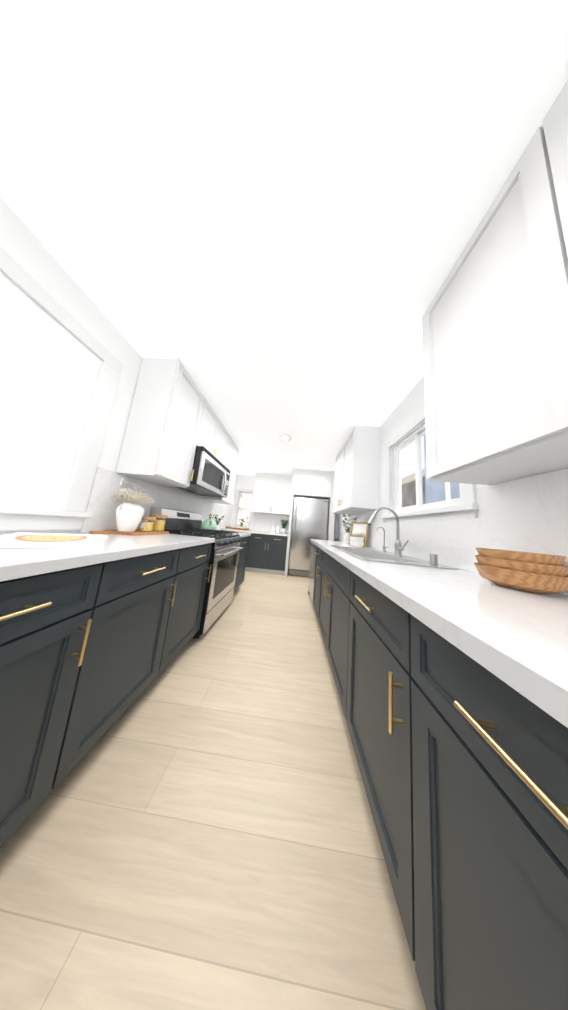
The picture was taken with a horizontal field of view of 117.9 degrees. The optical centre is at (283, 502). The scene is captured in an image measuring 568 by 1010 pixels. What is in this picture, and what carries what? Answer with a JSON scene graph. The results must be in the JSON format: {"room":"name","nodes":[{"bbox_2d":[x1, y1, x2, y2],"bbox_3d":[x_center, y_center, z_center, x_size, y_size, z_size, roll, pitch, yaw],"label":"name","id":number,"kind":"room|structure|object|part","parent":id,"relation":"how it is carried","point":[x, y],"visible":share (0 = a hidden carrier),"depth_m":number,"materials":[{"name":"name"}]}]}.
{"room":"kitchen","nodes":[
{"label":"kitchen","id":0,"kind":"room"},
{"bbox_2d":[0,197,222,533],"bbox_3d":[-1.585,-0.229,1.032,0.433,2.600,4.920,5,-8,3],"label":"wall","id":1,"kind":"structure","parent":0,"point":[50,365],"depth_m":0.96,"materials":[{"name":"white paint"}]},
{"bbox_2d":[0,247,122,529],"bbox_3d":[-1.334,-0.519,0.762,0.048,1.280,1.025,5,-8,3],"label":"window frame","id":2,"kind":"structure","parent":1,"relation":"attached to","point":[78,491],"depth_m":1.11,"materials":[{"name":"white wood"}]},
{"bbox_2d":[79,466,222,532],"bbox_3d":[-1.307,0.116,2.309,0.019,0.508,2.258,5,-8,3],"label":"backsplash","id":3,"kind":"structure","parent":1,"relation":"attached to","point":[102,506],"depth_m":1.40,"materials":[{"name":"tile"}]},
{"bbox_2d":[120,478,145,490],"bbox_3d":[-1.298,-0.156,1.485,0.051,0.065,0.194,5,-8,3],"label":"hook","id":4,"kind":"object","parent":3,"relation":"attached to","point":[124,482],"visible":0.94,"depth_m":1.43,"materials":[{"name":"white plastic"}]},
{"bbox_2d":[116,358,207,487],"bbox_3d":[-1.111,-0.718,1.669,0.347,1.066,0.488,5,-8,3],"label":"upper cabinet","id":5,"kind":"object","parent":1,"relation":"attached to","point":[174,421],"depth_m":1.47,"materials":[{"name":"white wood"}]},
{"bbox_2d":[204,403,231,467],"bbox_3d":[-1.062,-0.863,2.285,0.347,0.597,0.810,5,-8,3],"label":"upper cabinet","id":6,"kind":"object","parent":1,"relation":"attached to","point":[217,440],"depth_m":2.26,"materials":[{"name":"white wood"}]},
{"bbox_2d":[177,446,229,497],"bbox_3d":[-1.031,-0.351,2.208,0.461,0.422,0.802,5,-8,3],"label":"microwave","id":7,"kind":"object","parent":6,"relation":"attached to","point":[211,475],"visible":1,"depth_m":2.03,"materials":[{"name":"silver metal"}]},
{"bbox_2d":[200,439,238,504],"bbox_3d":[-1.054,-0.543,2.852,0.347,1.066,0.524,5,-8,3],"label":"upper cabinet","id":8,"kind":"object","parent":1,"relation":"attached to","point":[233,454],"depth_m":2.89,"materials":[{"name":"white wood"}]},
{"bbox_2d":[0,571,425,1009],"bbox_3d":[-0.315,1.301,1.494,3.155,0.060,6.400,5,-8,3],"label":"floor","id":9,"kind":"structure","parent":0,"point":[196,830],"depth_m":0.55,"materials":[{"name":"brown wood"}]},
{"bbox_2d":[0,558,127,847],"bbox_3d":[-1.118,0.602,0.415,0.698,0.866,0.588,5,-8,3],"label":"base cabinet","id":10,"kind":"object","parent":9,"relation":"on","point":[89,653],"depth_m":0.55,"materials":[{"name":"grey wood"}]},
{"bbox_2d":[0,532,214,581],"bbox_3d":[-1.078,0.120,0.248,0.720,0.040,2.820,5,-8,3],"label":"countertop","id":11,"kind":"structure","parent":10,"relation":"on","point":[16,563],"depth_m":0.64,"materials":[{"name":"white stone"}]},
{"bbox_2d":[0,532,108,547],"bbox_3d":[-1.048,0.166,0.805,0.281,0.031,0.428,12,-11,-39],"label":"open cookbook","id":12,"kind":"object","parent":11,"relation":"on","point":[36,540],"visible":1,"depth_m":0.70,"materials":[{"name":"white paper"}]},
{"bbox_2d":[88,529,168,534],"bbox_3d":[-1.222,0.239,1.386,0.240,0.020,0.540,5,-8,3],"label":"cutting board","id":13,"kind":"object","parent":11,"relation":"on","point":[137,532],"visible":0.77,"depth_m":1.27,"materials":[{"name":"brown wood"}]},
{"bbox_2d":[112,488,154,531],"bbox_3d":[-1.196,0.057,1.337,0.273,0.327,0.266,5,-8,3],"label":"vase","id":14,"kind":"object","parent":13,"relation":"on","point":[129,515],"visible":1,"depth_m":1.28,"materials":[{"name":"white ceramic"}]},
{"bbox_2d":[138,516,155,531],"bbox_3d":[-1.168,0.180,1.460,0.112,0.125,0.112,5,-8,3],"label":"pasta jar","id":15,"kind":"object","parent":13,"relation":"on","point":[147,526],"visible":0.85,"depth_m":1.42,"materials":[{"name":"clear glass"}]},
{"bbox_2d":[151,514,167,530],"bbox_3d":[-1.187,0.187,1.614,0.128,0.152,0.128,5,-8,3],"label":"pasta jar","id":16,"kind":"object","parent":13,"relation":"on","point":[159,525],"visible":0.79,"depth_m":1.58,"materials":[{"name":"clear glass"}]},
{"bbox_2d":[84,547,187,755],"bbox_3d":[-1.096,0.670,0.879,0.698,0.866,0.588,5,-8,3],"label":"base cabinet","id":17,"kind":"object","parent":9,"relation":"on","point":[143,631],"depth_m":0.88,"materials":[{"name":"grey wood"}]},
{"bbox_2d":[168,543,211,663],"bbox_3d":[-1.075,0.735,1.315,0.698,0.866,0.530,5,-8,3],"label":"base cabinet","id":18,"kind":"object","parent":9,"relation":"on","point":[188,622],"depth_m":1.35,"materials":[{"name":"grey wood"}]},
{"bbox_2d":[148,507,242,638],"bbox_3d":[-0.970,0.694,1.972,0.782,1.154,0.754,5,-8,3],"label":"stove","id":19,"kind":"object","parent":9,"relation":"on","point":[220,584],"visible":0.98,"depth_m":1.80,"materials":[{"name":"silver metal"}]},
{"bbox_2d":[200,514,216,529],"bbox_3d":[-0.998,0.249,2.284,0.202,0.214,0.223,5,-8,3],"label":"kettle","id":20,"kind":"object","parent":19,"relation":"on","point":[209,524],"visible":1,"depth_m":2.21,"materials":[{"name":"green"}]},
{"bbox_2d":[234,536,248,590],"bbox_3d":[-0.993,0.933,2.644,0.736,0.866,0.628,5,-8,3],"label":"base cabinet","id":21,"kind":"object","parent":9,"relation":"on","point":[241,565],"visible":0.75,"depth_m":2.69,"materials":[{"name":"grey wood"}]},
{"bbox_2d":[230,532,250,537],"bbox_3d":[-0.960,0.486,2.724,0.720,0.040,0.659,5,-8,3],"label":"countertop","id":22,"kind":"structure","parent":21,"relation":"on","point":[243,534],"depth_m":2.68,"materials":[{"name":"white stone"}]},
{"bbox_2d":[212,514,223,529],"bbox_3d":[-1.060,0.318,2.746,0.188,0.277,0.168,5,-8,3],"label":"potted plant","id":23,"kind":"object","parent":22,"relation":"on","point":[216,521],"visible":0.62,"depth_m":2.73,"materials":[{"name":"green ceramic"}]},
{"bbox_2d":[222,530,287,574],"bbox_3d":[-0.727,1.184,4.220,1.585,0.866,0.678,5,-8,3],"label":"base cabinet","id":24,"kind":"object","parent":9,"relation":"on","point":[266,553],"visible":0.6,"depth_m":3.92,"materials":[{"name":"grey wood"}]},
{"bbox_2d":[220,528,287,535],"bbox_3d":[-0.686,0.736,4.293,1.585,0.040,0.662,5,-8,3],"label":"countertop","id":25,"kind":"structure","parent":24,"relation":"on","point":[259,532],"depth_m":3.98,"materials":[{"name":"white stone"}]},
{"bbox_2d":[226,526,248,529],"bbox_3d":[-1.166,0.647,4.318,0.568,0.055,0.250,5,-8,3],"label":"wood tray","id":26,"kind":"object","parent":25,"relation":"on","point":[228,527],"visible":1,"depth_m":4.20,"materials":[{"name":"brown wood"}]},
{"bbox_2d":[271,526,279,532],"bbox_3d":[-0.213,0.676,4.373,0.218,0.185,0.099,4,-8,11],"label":"canisters","id":27,"kind":"object","parent":25,"relation":"on","point":[277,529],"visible":0.98,"depth_m":4.33,"materials":[{"name":"white ceramic"}]},
{"bbox_2d":[280,519,287,533],"bbox_3d":[-0.004,0.606,4.358,0.207,0.356,0.226,5,-8,3],"label":"potted plant","id":28,"kind":"object","parent":25,"relation":"on","point":[283,530],"visible":1,"depth_m":4.32,"materials":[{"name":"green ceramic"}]},
{"bbox_2d":[288,497,328,576],"bbox_3d":[0.588,0.812,4.193,0.826,1.830,0.664,5,-8,3],"label":"refrigerator","id":29,"kind":"object","parent":9,"relation":"on","point":[310,519],"visible":0.9,"depth_m":3.95,"materials":[{"name":"stainless steel"}]},
{"bbox_2d":[284,468,334,576],"bbox_3d":[0.648,0.486,4.234,1.028,2.491,0.724,5,-8,3],"label":"tall cabinet","id":30,"kind":"object","parent":9,"relation":"on","point":[307,483],"visible":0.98,"depth_m":4.04,"materials":[{"name":"white wood"}]},
{"bbox_2d":[308,542,316,603],"bbox_3d":[0.769,1.087,2.595,0.724,0.864,0.615,5,-8,3],"label":"dishwasher","id":31,"kind":"object","parent":9,"relation":"on","point":[312,569],"visible":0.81,"depth_m":2.52,"materials":[{"name":"silver metal"}]},
{"bbox_2d":[313,546,344,614],"bbox_3d":[0.761,1.009,2.062,0.721,0.866,0.456,5,-8,3],"label":"base cabinet","id":32,"kind":"object","parent":9,"relation":"on","point":[322,558],"depth_m":1.95,"materials":[{"name":"grey wood"}]},
{"bbox_2d":[317,566,352,729],"bbox_3d":[0.720,1.013,1.386,0.721,0.658,1.119,5,-8,3],"label":"base cabinet","id":33,"kind":"object","parent":9,"relation":"on","point":[333,617],"depth_m":1.19,"materials":[{"name":"grey wood"}]},
{"bbox_2d":[345,567,388,873],"bbox_3d":[0.694,0.801,0.660,0.721,0.866,0.619,5,-8,3],"label":"base cabinet","id":34,"kind":"object","parent":9,"relation":"on","point":[369,628],"depth_m":0.67,"materials":[{"name":"grey wood"}]},
{"bbox_2d":[389,599,567,1009],"bbox_3d":[0.671,0.728,0.165,0.721,0.866,0.618,5,-8,3],"label":"base cabinet","id":35,"kind":"object","parent":9,"relation":"on","point":[462,758],"depth_m":0.30,"materials":[{"name":"grey wood"}]},
{"bbox_2d":[310,539,567,727],"bbox_3d":[0.733,0.375,0.882,0.743,0.040,4.318,5,-8,3],"label":"countertop","id":36,"kind":"structure","parent":35,"relation":"on","point":[517,640],"depth_m":0.39,"materials":[{"name":"white stone"}]},
{"bbox_2d":[342,513,356,543],"bbox_3d":[1.020,0.405,2.706,0.233,0.467,0.230,5,-8,3],"label":"vase","id":37,"kind":"object","parent":36,"relation":"on","point":[346,537],"visible":0.92,"depth_m":2.66,"materials":[{"name":"white ceramic"}]},
{"bbox_2d":[350,536,363,546],"bbox_3d":[0.925,0.498,2.181,0.172,0.118,0.172,5,-8,3],"label":"bowls","id":38,"kind":"object","parent":36,"relation":"on","point":[356,542],"visible":1,"depth_m":2.12,"materials":[{"name":"white ceramic"}]},
{"bbox_2d":[349,522,368,546],"bbox_3d":[1.047,0.434,2.389,0.088,0.327,0.250,11,-10,-34],"label":"picture frame","id":39,"kind":"object","parent":36,"relation":"on","point":[359,529],"visible":0.75,"depth_m":2.38,"materials":[{"name":"gold metal"}]},
{"bbox_2d":[376,527,387,550],"bbox_3d":[1.016,0.376,1.785,0.112,0.250,0.070,5,-8,3],"label":"faucet","id":40,"kind":"object","parent":36,"relation":"on","point":[384,548],"visible":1,"depth_m":1.79,"materials":[{"name":"silver metal"}]},
{"bbox_2d":[368,507,408,555],"bbox_3d":[0.889,0.240,1.507,0.326,0.416,0.133,5,-8,3],"label":"faucet","id":41,"kind":"object","parent":36,"relation":"on","point":[399,548],"visible":1,"depth_m":1.51,"materials":[{"name":"silver metal"}]},
{"bbox_2d":[330,545,457,569],"bbox_3d":[0.780,0.499,1.484,0.565,0.251,0.910,5,-8,3],"label":"sink","id":42,"kind":"object","parent":36,"relation":"in","point":[374,555],"depth_m":1.37,"materials":[{"name":"silver metal"}]},
{"bbox_3d":[1.025,0.382,1.171,0.052,0.065,0.052,5,-8,3],"label":"air gap cap","id":43,"kind":"part","parent":42,"relation":"part of","materials":[{"name":"silver metal"}]},
{"bbox_2d":[474,548,567,593],"bbox_3d":[0.960,0.275,0.705,0.240,0.146,0.240,5,-8,3],"label":"bowls","id":44,"kind":"object","parent":36,"relation":"on","point":[538,573],"visible":1,"depth_m":0.63,"materials":[{"name":"brown wood"}]},
{"bbox_2d":[220,474,237,528],"bbox_3d":[-1.550,0.229,4.201,0.200,2.600,1.480,5,-8,3],"label":"wall","id":45,"kind":"structure","parent":0,"point":[227,512],"depth_m":4.42,"materials":[{"name":"white paint"}]},
{"bbox_2d":[231,475,293,565],"bbox_3d":[0.049,0.451,4.739,2.955,2.600,0.200,5,-8,3],"label":"wall","id":46,"kind":"structure","parent":0,"point":[245,481],"depth_m":4.84,"materials":[{"name":"white paint"}]},
{"bbox_2d":[231,488,253,528],"bbox_3d":[-1.105,0.161,4.792,0.572,1.091,0.190,5,-8,3],"label":"window","id":47,"kind":"structure","parent":46,"relation":"in","point":[239,491],"depth_m":4.78,"materials":[{"name":"white"}]},
{"bbox_2d":[249,513,289,533],"bbox_3d":[-0.648,0.532,4.650,1.585,0.468,0.012,5,-8,3],"label":"backsplash","id":48,"kind":"structure","parent":46,"relation":"attached to","point":[262,522],"depth_m":4.63,"materials":[{"name":"white tile"}]},
{"bbox_2d":[251,472,292,515],"bbox_3d":[-0.295,-0.231,4.557,0.991,1.062,0.384,5,-8,3],"label":"upper cabinet","id":49,"kind":"object","parent":46,"relation":"attached to","point":[272,492],"visible":0.98,"depth_m":4.41,"materials":[{"name":"white wood"}]},
{"bbox_2d":[0,0,567,474],"bbox_3d":[-0.089,-1.190,1.852,3.155,0.164,6.400,5,-8,3],"label":"ceiling","id":50,"kind":"structure","parent":0,"point":[260,218],"depth_m":0.69,"materials":[{"name":"white paint"}]},
{"bbox_2d":[280,434,290,440],"bbox_3d":[0.022,-1.040,2.735,0.184,0.019,0.184,5,-8,3],"label":"recessed light","id":51,"kind":"object","parent":50,"relation":"in","point":[285,437],"visible":1,"depth_m":2.73,"materials":[{"name":"white"}]},
{"bbox_2d":[334,376,487,540],"bbox_3d":[1.219,0.092,1.498,0.100,2.600,6.200,5,-8,3],"label":"wall","id":52,"kind":"structure","parent":0,"point":[410,407],"depth_m":1.91,"materials":[{"name":"white paint"}]},
{"bbox_2d":[334,514,348,541],"bbox_3d":[1.285,0.673,3.757,0.138,2.105,1.050,5,-8,3],"label":"wall","id":53,"kind":"structure","parent":52,"relation":"attached to","point":[341,533],"depth_m":3.94,"materials":[{"name":"white paint"}]},
{"bbox_2d":[333,425,379,514],"bbox_3d":[1.088,-0.415,2.754,0.384,1.131,1.020,5,-8,3],"label":"upper cabinet","id":54,"kind":"object","parent":52,"relation":"attached to","point":[357,478],"visible":1,"depth_m":2.29,"materials":[{"name":"white wood"}]},
{"bbox_2d":[381,409,478,522],"bbox_3d":[1.230,-0.315,1.558,0.148,0.970,1.030,5,-8,3],"label":"window","id":55,"kind":"structure","parent":52,"relation":"in","point":[464,505],"depth_m":1.60,"materials":[{"name":"white"}]},
{"bbox_2d":[348,468,567,594],"bbox_3d":[1.121,0.160,1.007,0.019,0.487,4.540,5,-8,3],"label":"backsplash","id":56,"kind":"structure","parent":52,"relation":"attached to","point":[528,514],"depth_m":0.89,"materials":[{"name":"tile"}]},
{"bbox_2d":[422,174,567,484],"bbox_3d":[1.011,-0.712,0.736,0.348,1.132,0.601,5,-8,3],"label":"upper cabinet","id":57,"kind":"object","parent":52,"relation":"attached to","point":[495,335],"depth_m":0.72,"materials":[{"name":"white wood"}]},
{"bbox_2d":[510,80,567,443],"bbox_3d":[0.987,-0.787,0.229,0.348,1.132,0.661,5,-8,3],"label":"upper cabinet","id":58,"kind":"object","parent":52,"relation":"attached to","point":[539,178],"depth_m":0.54,"materials":[{"name":"white wood"}]},
{"label":"outside","id":59,"kind":"structure","parent":0,"visible":0},
{"bbox_2d":[237,493,251,524],"bbox_3d":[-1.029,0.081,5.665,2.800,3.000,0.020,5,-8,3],"label":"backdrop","id":60,"kind":"structure","parent":59,"point":[248,506],"depth_m":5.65,"materials":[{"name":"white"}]},
{"bbox_2d":[401,434,459,506],"bbox_3d":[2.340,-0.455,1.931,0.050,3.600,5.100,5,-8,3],"label":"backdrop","id":61,"kind":"structure","parent":59,"point":[430,487],"depth_m":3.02,"materials":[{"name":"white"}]}
]}

